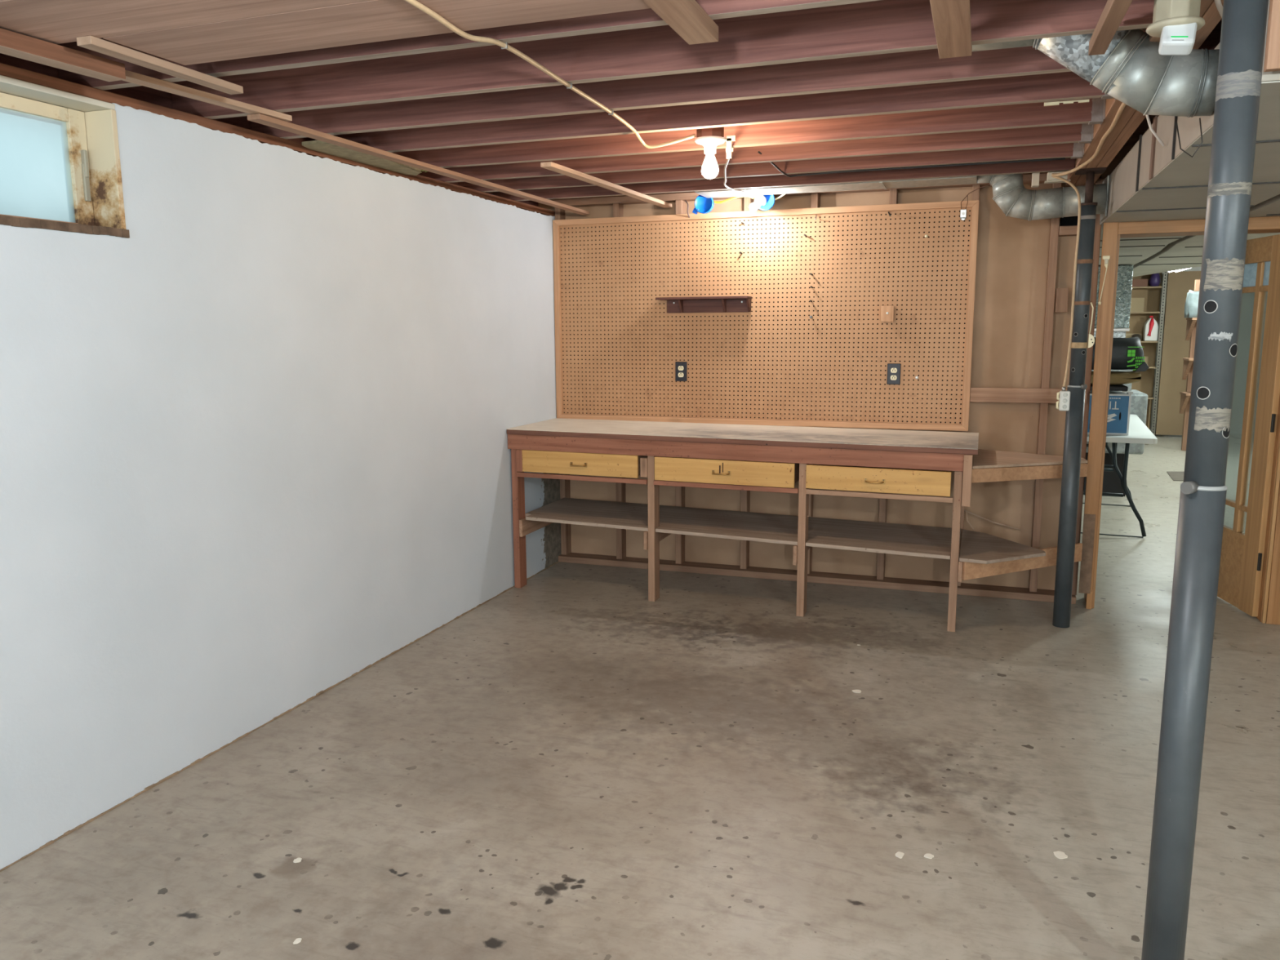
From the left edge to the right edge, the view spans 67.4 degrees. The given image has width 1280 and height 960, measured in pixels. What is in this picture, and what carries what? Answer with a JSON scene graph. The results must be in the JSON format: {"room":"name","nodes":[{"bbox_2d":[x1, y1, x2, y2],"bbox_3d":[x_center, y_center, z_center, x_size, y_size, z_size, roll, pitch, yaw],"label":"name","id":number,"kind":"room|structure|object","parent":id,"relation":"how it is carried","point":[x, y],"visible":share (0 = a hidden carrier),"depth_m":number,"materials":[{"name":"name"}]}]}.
{"room":"basement workshop","nodes":[
{"label":"basement workshop","id":0,"kind":"room"},
{"bbox_2d":[0,102,561,869],"bbox_3d":[-1.978,0.053,2.280,0.220,2.162,8.291,3,10,19],"label":"wall","id":1,"kind":"structure","parent":0,"point":[255,452],"depth_m":3.42,"materials":[{"name":"white paint"}]},
{"bbox_2d":[0,75,129,238],"bbox_3d":[-1.816,-0.882,2.566,0.210,0.394,0.855,3,10,19],"label":"window","id":2,"kind":"structure","parent":1,"relation":"in","point":[89,127],"depth_m":2.89,"materials":[{"name":"beige paint"}]},
{"bbox_2d":[0,53,538,206],"bbox_3d":[-2.033,-1.091,2.116,0.038,0.274,8.292,3,10,19],"label":"board","id":3,"kind":"object","parent":1,"relation":"attached to","point":[143,93],"visible":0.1,"depth_m":3.14,"materials":[{"name":"brown wood"}]},
{"bbox_2d":[0,62,555,216],"bbox_3d":[-1.949,-1.024,2.096,0.136,0.032,8.290,3,10,19],"label":"plate","id":4,"kind":"object","parent":1,"relation":"on","point":[6,70],"visible":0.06,"depth_m":3.26,"materials":[{"name":"brown wood"}]},
{"bbox_2d":[0,560,559,871],"bbox_3d":[-1.857,1.119,2.428,0.009,0.009,8.230,3,10,19],"label":"baseboard","id":5,"kind":"structure","parent":1,"relation":"attached to","point":[321,692],"depth_m":3.44,"materials":[{"name":"concrete"}]},
{"bbox_2d":[0,431,1279,959],"bbox_3d":[3.466,0.642,5.529,8.450,0.080,17.800,3,10,19],"label":"floor","id":6,"kind":"structure","parent":0,"point":[575,764],"depth_m":3.08,"materials":[{"name":"concrete"}]},
{"bbox_2d":[558,552,648,568],"bbox_3d":[-0.220,0.524,6.036,0.649,0.038,0.260,3,10,19],"label":"plate","id":7,"kind":"object","parent":6,"relation":"on","point":[572,557],"depth_m":6.07,"materials":[{"name":"brown wood"}]},
{"bbox_2d":[555,207,571,555],"bbox_3d":[-0.484,-0.598,6.049,0.036,2.174,0.081,3,10,19],"label":"stud","id":8,"kind":"object","parent":7,"relation":"on","point":[560,214],"visible":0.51,"depth_m":6.16,"materials":[{"name":"brown wood"}]},
{"bbox_2d":[613,203,626,559],"bbox_3d":[-0.125,-0.580,5.923,0.038,2.174,0.081,3,10,19],"label":"stud","id":9,"kind":"object","parent":7,"relation":"on","point":[618,209],"visible":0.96,"depth_m":6.03,"materials":[{"name":"brown wood"}]},
{"bbox_2d":[659,559,797,581],"bbox_3d":[0.512,0.560,5.780,0.906,0.038,0.260,3,10,19],"label":"plate","id":10,"kind":"object","parent":6,"relation":"on","point":[664,565],"depth_m":5.80,"materials":[{"name":"brown wood"}]},
{"bbox_2d":[675,200,685,564],"bbox_3d":[0.244,-0.562,5.794,0.038,2.174,0.081,3,10,19],"label":"stud","id":11,"kind":"object","parent":10,"relation":"on","point":[680,205],"visible":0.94,"depth_m":5.89,"materials":[{"name":"brown wood"}]},
{"bbox_2d":[740,196,753,568],"bbox_3d":[0.629,-0.543,5.659,0.038,2.174,0.081,3,10,19],"label":"stud","id":12,"kind":"object","parent":10,"relation":"on","point":[745,495],"visible":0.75,"depth_m":5.76,"materials":[{"name":"brown wood"}]},
{"bbox_2d":[506,417,1088,631],"bbox_3d":[0.784,0.196,5.239,3.039,0.924,0.753,3,10,19],"label":"workbench","id":13,"kind":"object","parent":6,"relation":"on","point":[744,457],"visible":1,"depth_m":5.02,"materials":[{"name":"wood"}]},
{"bbox_2d":[524,497,961,551],"bbox_3d":[0.544,0.244,5.401,2.390,0.064,0.608,3,10,19],"label":"shelf","id":14,"kind":"object","parent":13,"relation":"attached to","point":[894,535],"depth_m":5.34,"materials":[{"name":"wood"}]},
{"bbox_2d":[552,200,979,431],"bbox_3d":[0.631,-0.925,5.536,2.447,1.215,0.032,3,10,19],"label":"pegboard","id":15,"kind":"object","parent":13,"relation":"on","point":[618,346],"visible":1,"depth_m":5.49,"materials":[{"name":"brown"}]},
{"bbox_2d":[675,361,687,381],"bbox_3d":[0.245,-0.647,5.719,0.072,0.115,0.010,3,10,19],"label":"wall socket","id":16,"kind":"object","parent":15,"relation":"attached to","point":[681,367],"visible":1,"depth_m":5.71,"materials":[{"name":"black"}]},
{"bbox_2d":[655,296,751,312],"bbox_3d":[0.367,-1.016,5.563,0.550,0.088,0.108,3,10,19],"label":"wall shelf","id":17,"kind":"object","parent":15,"relation":"attached to","point":[705,304],"visible":1,"depth_m":5.58,"materials":[{"name":"brown wood"}]},
{"bbox_2d":[880,305,893,321],"bbox_3d":[1.357,-0.912,5.258,0.068,0.088,0.046,3,10,19],"label":"wooden box","id":18,"kind":"object","parent":15,"relation":"attached to","point":[886,311],"visible":1,"depth_m":5.24,"materials":[{"name":"brown wood"}]},
{"bbox_2d":[886,363,901,384],"bbox_3d":[1.405,-0.587,5.312,0.072,0.115,0.010,3,10,19],"label":"wall socket","id":19,"kind":"object","parent":15,"relation":"attached to","point":[893,369],"visible":1,"depth_m":5.31,"materials":[{"name":"black"}]},
{"bbox_2d":[959,528,1045,564],"bbox_3d":[1.841,0.342,4.879,0.400,0.017,0.724,3,10,19],"label":"corner shelf","id":20,"kind":"object","parent":13,"relation":"attached to","point":[975,547],"depth_m":4.78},
{"bbox_2d":[807,571,949,593],"bbox_3d":[1.350,0.601,5.486,0.798,0.038,0.260,3,10,19],"label":"plate","id":21,"kind":"object","parent":6,"relation":"on","point":[901,584],"depth_m":5.51,"materials":[{"name":"brown wood"}]},
{"bbox_2d":[807,192,820,573],"bbox_3d":[0.988,-0.525,5.533,0.038,2.174,0.081,3,10,19],"label":"stud","id":22,"kind":"object","parent":21,"relation":"on","point":[815,197],"visible":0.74,"depth_m":5.60,"materials":[{"name":"brown wood"}]},
{"bbox_2d":[876,188,897,579],"bbox_3d":[1.389,-0.505,5.393,0.038,2.174,0.081,3,10,19],"label":"stud","id":23,"kind":"object","parent":21,"relation":"on","point":[893,193],"visible":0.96,"depth_m":5.47,"materials":[{"name":"brown wood"}]},
{"bbox_2d":[956,582,1054,602],"bbox_3d":[2.004,0.634,5.256,0.502,0.038,0.260,3,10,19],"label":"plate","id":24,"kind":"object","parent":6,"relation":"on","point":[966,588],"depth_m":5.29,"materials":[{"name":"brown wood"}]},
{"bbox_2d":[957,184,979,586],"bbox_3d":[1.788,-0.486,5.253,0.035,2.174,0.081,3,10,19],"label":"stud","id":25,"kind":"object","parent":24,"relation":"on","point":[975,194],"visible":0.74,"depth_m":5.25,"materials":[{"name":"brown wood"}]},
{"bbox_2d":[1028,182,1062,591],"bbox_3d":[2.160,-0.467,5.122,0.038,2.174,0.081,3,10,19],"label":"stud","id":26,"kind":"object","parent":24,"relation":"on","point":[1054,228],"visible":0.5,"depth_m":5.07,"materials":[{"name":"brown wood"}]},
{"bbox_2d":[969,386,1087,404],"bbox_3d":[2.060,-0.450,5.103,0.576,0.077,0.022,3,10,19],"label":"wall rail","id":27,"kind":"object","parent":26,"relation":"attached to","point":[1029,395],"visible":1,"depth_m":5.11,"materials":[{"name":"brown wood"}]},
{"bbox_2d":[1055,288,1068,312],"bbox_3d":[2.189,-0.933,4.979,0.056,0.124,0.024,3,10,19],"label":"wood block","id":28,"kind":"object","parent":26,"relation":"attached to","point":[1061,301],"visible":1,"depth_m":4.97,"materials":[{"name":"brown wood"}]},
{"bbox_2d":[1058,225,1077,236],"bbox_3d":[2.247,-1.287,4.953,0.156,0.045,0.081,3,10,19],"label":"blocking","id":29,"kind":"object","parent":26,"relation":"attached to","point":[1063,230],"visible":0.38,"depth_m":4.93,"materials":[{"name":"brown wood"}]},
{"bbox_2d":[1071,177,1104,595],"bbox_3d":[2.347,-0.458,5.057,0.038,2.174,0.081,3,10,19],"label":"stud","id":30,"kind":"object","parent":24,"relation":"on","point":[1098,228],"visible":0.53,"depth_m":5.00,"materials":[{"name":"brown wood"}]},
{"bbox_2d":[1052,167,1106,627],"bbox_3d":[2.096,-0.355,4.620,0.120,2.189,0.140,3,10,19],"label":"support column","id":31,"kind":"structure","parent":6,"relation":"on","point":[1073,428],"depth_m":4.60,"materials":[{"name":"grey paint"}]},
{"bbox_2d":[1053,176,1080,386],"bbox_3d":[1.985,-0.932,4.519,0.131,0.980,0.022,3,10,19],"label":"cable","id":32,"kind":"object","parent":31,"relation":"attached to","point":[1069,183],"visible":1,"depth_m":4.50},
{"bbox_2d":[1056,386,1070,410],"bbox_3d":[2.018,-0.388,4.576,0.059,0.113,0.039,3,10,19],"label":"socket","id":33,"kind":"object","parent":32,"relation":"hanging from","point":[1064,402],"visible":1,"depth_m":4.56,"materials":[{"name":"grey"}]},
{"bbox_2d":[1087,302,1094,347],"bbox_3d":[2.133,-0.730,4.526,0.030,0.212,0.025,3,10,19],"label":"socket","id":34,"kind":"object","parent":31,"relation":"attached to","point":[1091,338],"visible":1,"depth_m":4.53,"materials":[{"name":"beige plastic"}]},
{"bbox_2d":[1065,0,1223,186],"bbox_3d":[0.900,-0.998,1.132,0.132,0.184,8.190,3,10,19],"label":"beam","id":35,"kind":"structure","parent":31,"relation":"on","point":[1130,119],"depth_m":3.50,"materials":[{"name":"brown wood"}]},
{"bbox_2d":[1070,142,1084,159],"bbox_3d":[1.862,-1.436,4.083,0.046,0.124,0.112,3,10,19],"label":"hanger","id":36,"kind":"object","parent":35,"relation":"attached to","point":[1078,148],"visible":0.54,"depth_m":4.07,"materials":[{"name":"metal"}]},
{"bbox_2d":[1078,123,1093,144],"bbox_3d":[1.740,-1.381,3.743,0.046,0.124,0.112,3,10,19],"label":"hanger","id":37,"kind":"object","parent":35,"relation":"attached to","point":[1087,131],"visible":0.6,"depth_m":3.73,"materials":[{"name":"metal"}]},
{"bbox_2d":[1051,102,1126,176],"bbox_3d":[1.750,-1.292,3.638,0.120,0.030,1.708,2,9,15],"label":"cable","id":38,"kind":"object","parent":35,"relation":"attached to","point":[1122,107],"visible":0.89,"depth_m":3.76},
{"bbox_2d":[1088,97,1106,124],"bbox_3d":[1.612,-1.324,3.384,0.046,0.124,0.112,3,10,19],"label":"hanger","id":39,"kind":"object","parent":35,"relation":"attached to","point":[1098,113],"visible":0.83,"depth_m":3.37,"materials":[{"name":"metal"}]},
{"bbox_2d":[1146,0,1204,55],"bbox_3d":[1.149,-0.979,2.058,0.112,0.142,0.117,3,10,19],"label":"plug","id":40,"kind":"object","parent":35,"relation":"attached to","point":[1176,23],"visible":1,"depth_m":2.02,"materials":[{"name":"beige"}]},
{"bbox_2d":[1083,265,1147,496],"bbox_3d":[4.087,-0.873,8.502,0.675,1.978,0.620,3,10,19],"label":"duct","id":41,"kind":"object","parent":6,"relation":"on","point":[1139,402],"visible":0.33,"depth_m":8.16,"materials":[{"name":"metal"}]},
{"bbox_2d":[1098,0,1279,266],"bbox_3d":[3.137,-1.592,6.068,0.715,0.211,8.950,3,10,19],"label":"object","id":42,"kind":"object","parent":41,"relation":"on","point":[1153,182],"visible":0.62,"depth_m":3.48,"materials":[{"name":"metal"}]},
{"bbox_2d":[977,173,1106,221],"bbox_3d":[1.960,-1.439,4.694,0.586,0.332,0.148,3,10,19],"label":"duct","id":43,"kind":"object","parent":42,"relation":"attached to","point":[1010,193],"visible":0.87,"depth_m":4.66,"materials":[{"name":"silver metal"}]},
{"bbox_2d":[694,176,977,198],"bbox_3d":[0.999,-1.567,4.975,1.420,0.112,0.246,3,10,19],"label":"duct","id":44,"kind":"object","parent":43,"relation":"attached to","point":[964,180],"visible":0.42,"depth_m":4.94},
{"bbox_2d":[692,195,714,214],"bbox_3d":[0.352,-1.553,5.354,0.120,0.132,0.032,3,10,19],"label":"junction box","id":45,"kind":"object","parent":44,"relation":"attached to","point":[704,205],"visible":0.85,"depth_m":5.34,"materials":[{"name":"blue plastic"}]},
{"bbox_2d":[749,194,774,211],"bbox_3d":[0.663,-1.526,5.203,0.123,0.141,0.121,3,10,19],"label":"junction box","id":46,"kind":"object","parent":44,"relation":"attached to","point":[764,202],"visible":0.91,"depth_m":5.22,"materials":[{"name":"blue plastic"}]},
{"bbox_2d":[1031,172,1039,187],"bbox_3d":[1.899,-1.442,4.607,0.032,0.065,0.060,3,10,19],"label":"junction box","id":47,"kind":"object","parent":43,"relation":"attached to","point":[1035,176],"visible":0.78,"depth_m":4.58,"materials":[{"name":"beige"}]},
{"bbox_2d":[972,28,1219,117],"bbox_3d":[1.181,-1.134,2.535,0.617,0.372,0.166,3,10,19],"label":"duct","id":48,"kind":"object","parent":42,"relation":"attached to","point":[1132,71],"visible":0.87,"depth_m":2.44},
{"bbox_2d":[1175,117,1203,157],"bbox_3d":[1.412,-0.879,2.472,0.012,0.097,0.069,-9,12,-42],"label":"wire","id":49,"kind":"object","parent":48,"relation":"hanging from","point":[1199,117],"visible":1,"depth_m":2.47,"materials":[{"name":"metal"}]},
{"bbox_2d":[1080,414,1157,537],"bbox_3d":[3.450,-0.069,7.407,0.770,0.738,1.930,4,10,23],"label":"folding table","id":50,"kind":"object","parent":6,"relation":"on","point":[1139,433],"visible":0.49,"depth_m":6.73,"materials":[{"name":"white"}]},
{"bbox_2d":[1087,391,1133,435],"bbox_3d":[3.247,-0.484,6.723,0.313,0.297,0.348,3,10,19],"label":"cardboard box","id":51,"kind":"object","parent":50,"relation":"on","point":[1119,402],"visible":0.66,"depth_m":6.54,"materials":[{"name":"blue"}]},
{"bbox_2d":[1089,384,1128,391],"bbox_3d":[3.233,-0.651,6.727,0.298,0.032,0.340,3,10,19],"label":"tray","id":52,"kind":"object","parent":51,"relation":"on","point":[1112,388],"visible":0.38,"depth_m":6.54,"materials":[{"name":"black rubber"}]},
{"bbox_2d":[1090,371,1141,385],"bbox_3d":[3.252,-0.718,6.731,0.425,0.097,0.340,3,10,19],"label":"sack","id":53,"kind":"object","parent":52,"relation":"on","point":[1117,378],"visible":0.44,"depth_m":6.55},
{"bbox_2d":[1091,336,1149,371],"bbox_3d":[3.289,-0.888,6.740,0.480,0.236,0.333,3,10,19],"label":"bag","id":54,"kind":"object","parent":53,"relation":"on","point":[1127,353],"visible":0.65,"depth_m":6.59,"materials":[{"name":"black"}]},
{"bbox_2d":[1128,346,1144,369],"bbox_3d":[3.387,-0.830,6.551,0.107,0.158,0.005,3,10,19],"label":"print","id":55,"kind":"object","parent":54,"relation":"attached to","point":[1132,353],"depth_m":6.55,"materials":[{"name":"green"}]},
{"bbox_2d":[1125,271,1167,435],"bbox_3d":[6.616,-1.735,12.989,0.735,2.250,0.331,3,10,19],"label":"shelves","id":56,"kind":"object","parent":6,"relation":"on","point":[1151,295],"visible":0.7,"depth_m":12.96,"materials":[{"name":"beige wood"}]},
{"bbox_2d":[1129,297,1144,311],"bbox_3d":[6.570,-2.372,13.017,0.470,0.189,0.070,3,10,19],"label":"cardboard","id":57,"kind":"object","parent":56,"relation":"on","point":[1136,304],"visible":0.27,"depth_m":12.93,"materials":[{"name":"beige"}]},
{"bbox_2d":[1132,279,1147,286],"bbox_3d":[6.648,-2.631,12.824,0.220,0.099,0.220,3,10,19],"label":"carton","id":58,"kind":"object","parent":56,"relation":"on","point":[1135,282],"visible":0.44,"depth_m":12.72,"materials":[{"name":"brown"}]},
{"bbox_2d":[1142,315,1158,341],"bbox_3d":[6.823,-2.024,12.805,0.160,0.333,0.200,3,10,19],"label":"detergent jug","id":59,"kind":"object","parent":56,"relation":"on","point":[1150,333],"visible":1,"depth_m":12.75,"materials":[{"name":"white plastic"}]},
{"bbox_2d":[1148,273,1160,286],"bbox_3d":[6.831,-2.663,12.730,0.150,0.190,0.150,3,10,19],"label":"bag","id":60,"kind":"object","parent":56,"relation":"on","point":[1154,280],"visible":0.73,"depth_m":12.68,"materials":[{"name":"purple"}]},
{"bbox_2d":[1166,471,1184,480],"bbox_3d":[5.328,-0.041,9.503,0.178,0.006,0.682,4,10,26],"label":"floor plate","id":61,"kind":"object","parent":6,"relation":"on","point":[1175,476],"visible":0.64,"depth_m":9.51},
{"bbox_2d":[1155,271,1200,435],"bbox_3d":[7.101,-1.659,12.651,0.390,2.140,0.030,3,10,19],"label":"bookshelf","id":62,"kind":"object","parent":6,"relation":"on","point":[1170,421],"visible":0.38,"depth_m":12.65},
{"bbox_2d":[1179,279,1199,450],"bbox_3d":[6.519,-1.312,11.115,0.370,2.000,0.420,3,10,19],"label":"wall shelving","id":63,"kind":"object","parent":6,"relation":"on","point":[1191,326],"visible":0.63,"depth_m":11.26,"materials":[{"name":"brown wood"}]},
{"bbox_2d":[1183,290,1199,317],"bbox_3d":[6.434,-2.015,10.979,0.318,0.310,0.312,3,10,19],"label":"plastic bag","id":64,"kind":"object","parent":63,"relation":"on","point":[1192,300],"visible":0.37,"depth_m":10.89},
{"bbox_2d":[1141,0,1268,959],"bbox_3d":[1.130,0.071,1.933,0.120,2.199,0.140,3,10,19],"label":"support column","id":65,"kind":"structure","parent":6,"relation":"on","point":[1203,490],"depth_m":1.90,"materials":[{"name":"metal"}]},
{"bbox_2d":[537,171,1099,590],"bbox_3d":[0.841,-0.599,5.622,3.265,2.374,0.018,3,10,19],"label":"wall","id":66,"kind":"structure","parent":0,"point":[1012,253],"depth_m":5.29,"materials":[{"name":"wood"}]},
{"bbox_2d":[553,195,648,207],"bbox_3d":[-0.230,-1.655,5.640,0.488,0.038,0.353,3,10,19],"label":"plate","id":67,"kind":"object","parent":66,"relation":"attached to","point":[624,200],"depth_m":5.75,"materials":[{"name":"brown wood"}]},
{"bbox_2d":[648,192,699,202],"bbox_3d":[0.226,-1.633,5.480,0.278,0.038,0.353,3,10,19],"label":"plate","id":68,"kind":"object","parent":66,"relation":"attached to","point":[666,197],"depth_m":5.59,"materials":[{"name":"brown wood"}]},
{"bbox_2d":[817,182,991,194],"bbox_3d":[1.419,-1.593,5.187,0.906,0.038,0.114,3,10,19],"label":"plate","id":69,"kind":"object","parent":66,"relation":"attached to","point":[982,184],"depth_m":5.19,"materials":[{"name":"brown wood"}]},
{"bbox_2d":[1078,216,1279,624],"bbox_3d":[2.794,-0.296,4.877,0.943,1.986,0.234,3,10,19],"label":"door frame","id":70,"kind":"structure","parent":66,"relation":"attached to","point":[1111,239],"depth_m":4.82,"materials":[{"name":"brown wood"}]},
{"bbox_2d":[1217,234,1279,617],"bbox_3d":[3.135,-0.301,5.096,0.092,1.900,0.772,1,9,6],"label":"door","id":71,"kind":"structure","parent":70,"relation":"attached to","point":[1256,387],"depth_m":4.90,"materials":[{"name":"brown wood"}]},
{"bbox_2d":[1099,144,1134,178],"bbox_3d":[2.798,-1.588,4.724,0.955,0.155,0.080,3,10,19],"label":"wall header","id":72,"kind":"structure","parent":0,"point":[1125,149],"depth_m":4.82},
{"bbox_2d":[1124,115,1159,145],"bbox_3d":[1.866,-1.043,0.730,8.450,0.020,8.300,3,10,19],"label":"ceiling","id":73,"kind":"structure","parent":0,"point":[1144,126],"depth_m":4.48,"materials":[{"name":"brown wood"}]},
{"bbox_2d":[57,0,879,90],"bbox_3d":[-0.318,-1.188,2.382,3.005,0.184,0.038,3,10,19],"label":"joist","id":74,"kind":"object","parent":73,"relation":"attached to","point":[715,9],"visible":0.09,"depth_m":2.44,"materials":[{"name":"brown wood"}]},
{"bbox_2d":[76,35,243,94],"bbox_3d":[-1.249,-1.090,2.538,0.045,0.020,0.520,3,9,18],"label":"wood strip","id":75,"kind":"object","parent":74,"relation":"attached to","point":[91,42],"visible":1,"depth_m":2.49,"materials":[{"name":"brown wood"}]},
{"bbox_2d":[122,70,292,121],"bbox_3d":[-1.333,-1.161,2.895,0.048,0.018,0.732,3,10,23],"label":"wood strip","id":76,"kind":"object","parent":74,"relation":"attached to","point":[131,77],"visible":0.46,"depth_m":2.88,"materials":[{"name":"brown wood"}]},
{"bbox_2d":[1088,0,1132,55],"bbox_3d":[1.014,-1.026,2.005,0.038,0.034,0.900,3,9,18],"label":"board","id":77,"kind":"object","parent":74,"relation":"attached to","point":[1113,12],"visible":1,"depth_m":2.20,"materials":[{"name":"brown wood"}]},
{"bbox_2d":[249,45,1071,139],"bbox_3d":[-0.049,-1.309,3.133,3.005,0.184,0.038,3,10,19],"label":"joist","id":78,"kind":"object","parent":73,"relation":"attached to","point":[922,66],"visible":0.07,"depth_m":3.06,"materials":[{"name":"brown wood"}]},
{"bbox_2d":[171,0,1154,119],"bbox_3d":[-0.173,-1.253,2.785,3.005,0.184,0.038,3,10,19],"label":"joist","id":79,"kind":"object","parent":73,"relation":"attached to","point":[882,26],"visible":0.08,"depth_m":2.70,"materials":[{"name":"brown wood"}]},
{"bbox_2d":[404,0,696,148],"bbox_3d":[-0.287,-1.092,2.488,0.192,0.052,2.451,3,10,19],"label":"cable","id":80,"kind":"object","parent":79,"relation":"attached to","point":[415,3],"visible":1,"depth_m":2.56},
{"bbox_2d":[315,71,1105,152],"bbox_3d":[0.078,-1.365,3.485,3.005,0.184,0.038,3,10,19],"label":"joist","id":81,"kind":"object","parent":73,"relation":"attached to","point":[1064,86],"visible":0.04,"depth_m":3.36,"materials":[{"name":"brown wood"}]},
{"bbox_2d":[302,140,421,175],"bbox_3d":[-1.132,-1.339,4.014,0.221,0.014,0.800,3,10,19],"label":"scrap","id":82,"kind":"object","parent":81,"relation":"attached to","point":[316,145],"visible":0.59,"depth_m":3.92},
{"bbox_2d":[1044,99,1088,106],"bbox_3d":[1.368,-1.210,3.077,0.133,0.010,0.010,3,10,19],"label":"metal clip","id":83,"kind":"object","parent":81,"relation":"attached to","point":[1057,103],"visible":1,"depth_m":3.08,"materials":[{"name":"beige metal"}]},
{"bbox_2d":[392,97,1093,169],"bbox_3d":[0.215,-1.427,3.868,3.005,0.184,0.038,3,10,19],"label":"joist","id":84,"kind":"object","parent":73,"relation":"attached to","point":[1031,114],"visible":0.25,"depth_m":3.73,"materials":[{"name":"brown wood"}]},
{"bbox_2d":[694,126,735,178],"bbox_3d":[0.270,-1.230,3.598,0.117,0.191,0.137,-8,12,-40],"label":"ceiling lamp","id":85,"kind":"object","parent":84,"relation":"attached to","point":[709,138],"visible":0.95,"depth_m":3.58,"materials":[{"name":"white"}]},
{"bbox_2d":[420,124,1081,182],"bbox_3d":[0.344,-1.484,4.227,3.005,0.184,0.038,3,10,19],"label":"joist","id":86,"kind":"object","parent":73,"relation":"attached to","point":[1061,134],"visible":0.24,"depth_m":4.10,"materials":[{"name":"brown wood"}]},
{"bbox_2d":[247,113,589,214],"bbox_3d":[-0.788,-1.388,4.431,0.050,0.018,2.840,3,9,19],"label":"wood strip","id":87,"kind":"object","parent":86,"relation":"attached to","point":[260,118],"visible":1,"depth_m":3.83,"materials":[{"name":"brown wood"}]},
{"bbox_2d":[540,161,671,208],"bbox_3d":[-0.122,-1.477,4.857,0.052,0.020,1.556,3,10,21],"label":"wood strip","id":88,"kind":"object","parent":86,"relation":"attached to","point":[550,166],"visible":1,"depth_m":4.65,"materials":[{"name":"brown wood"}]},
{"bbox_2d":[724,137,757,198],"bbox_3d":[0.418,-1.413,4.423,0.143,0.015,1.692,1,9,11],"label":"cable","id":89,"kind":"object","parent":86,"relation":"attached to","point":[728,159],"visible":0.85,"depth_m":4.82,"materials":[{"name":"beige plastic"}]},
{"bbox_2d":[458,142,1073,192],"bbox_3d":[0.466,-1.538,4.567,3.005,0.184,0.038,3,10,19],"label":"joist","id":90,"kind":"object","parent":73,"relation":"attached to","point":[1057,150],"visible":0.24,"depth_m":4.45,"materials":[{"name":"brown wood"}]},
{"bbox_2d":[757,151,1065,177],"bbox_3d":[1.172,-1.401,4.149,1.253,0.053,0.435,3,10,19],"label":"cable","id":91,"kind":"object","parent":90,"relation":"attached to","point":[758,152],"visible":0.96,"depth_m":4.30,"materials":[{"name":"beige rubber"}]},
{"bbox_2d":[493,157,1075,200],"bbox_3d":[0.594,-1.596,4.923,3.005,0.184,0.038,3,10,19],"label":"joist","id":92,"kind":"object","parent":73,"relation":"attached to","point":[778,180],"visible":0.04,"depth_m":4.83,"materials":[{"name":"brown wood"}]},
{"bbox_2d":[1044,171,1070,183],"bbox_3d":[1.952,-1.415,4.486,0.110,0.044,0.060,3,10,19],"label":"junction box","id":93,"kind":"object","parent":92,"relation":"attached to","point":[1050,180],"visible":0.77,"depth_m":4.47,"materials":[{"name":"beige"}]},
{"bbox_2d":[1198,19,1222,49],"bbox_3d":[2.720,-1.171,2.162,2.598,0.184,0.038,3,10,19],"label":"joist","id":94,"kind":"object","parent":73,"relation":"attached to","point":[1211,42],"visible":0.02,"depth_m":2.56,"materials":[{"name":"brown wood"}]},
{"bbox_2d":[1263,0,1279,71],"bbox_3d":[1.709,-1.015,1.825,0.868,0.372,0.025,3,10,19],"label":"board","id":95,"kind":"object","parent":73,"relation":"attached to","point":[1272,57],"visible":1,"depth_m":1.98,"materials":[{"name":"brown wood"}]},
{"bbox_3d":[-0.451,-1.129,2.010,3.005,0.184,0.038,3,10,19],"label":"joist","id":96,"kind":"object","parent":73,"relation":"attached to","visible":0},
{"bbox_2d":[0,27,125,81],"bbox_3d":[-1.521,-1.019,2.189,0.062,0.040,0.749,3,10,22],"label":"wood strip","id":97,"kind":"object","parent":96,"relation":"attached to","point":[14,44],"visible":1,"depth_m":2.36,"materials":[{"name":"brown wood"}]},
{"bbox_2d":[0,0,370,44],"bbox_3d":[-0.847,-1.026,2.011,1.590,0.014,0.268,3,10,19],"label":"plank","id":98,"kind":"object","parent":96,"relation":"attached to","point":[53,21],"visible":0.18,"depth_m":2.13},
{"bbox_2d":[102,0,650,65],"bbox_3d":[-0.631,-1.060,2.214,1.320,0.014,0.256,3,10,19],"label":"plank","id":99,"kind":"object","parent":96,"relation":"attached to","point":[372,20],"visible":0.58,"depth_m":2.22,"materials":[{"name":"wood"}]},
{"bbox_2d":[642,0,718,44],"bbox_3d":[-0.039,-0.983,1.772,0.074,0.034,1.150,3,10,19],"label":"board","id":100,"kind":"object","parent":96,"relation":"attached to","point":[686,18],"visible":1,"depth_m":2.15,"materials":[{"name":"brown wood"}]},
{"bbox_2d":[929,0,972,58],"bbox_3d":[0.653,-1.035,2.028,0.080,0.020,1.005,3,10,19],"label":"board","id":101,"kind":"object","parent":96,"relation":"attached to","point":[951,18],"visible":1,"depth_m":2.25,"materials":[{"name":"brown wood"}]},
{"bbox_2d":[1150,266,1201,431],"bbox_3d":[7.191,-1.849,13.303,6.800,2.370,0.100,3,10,19],"label":"wall","id":102,"kind":"structure","parent":0,"point":[1196,268],"depth_m":13.24,"materials":[{"name":"paint"}]},
{"bbox_3d":[5.234,-0.370,4.024,4.215,2.370,0.120,3,10,19],"label":"wall partition","id":103,"kind":"structure","parent":0,"visible":0},
{"bbox_2d":[1133,194,1279,276],"bbox_3d":[3.860,-1.633,6.312,0.718,0.207,8.999,3,10,19],"label":"ceiling","id":104,"kind":"structure","parent":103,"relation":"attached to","point":[1185,252],"depth_m":6.78,"materials":[{"name":"metal"}]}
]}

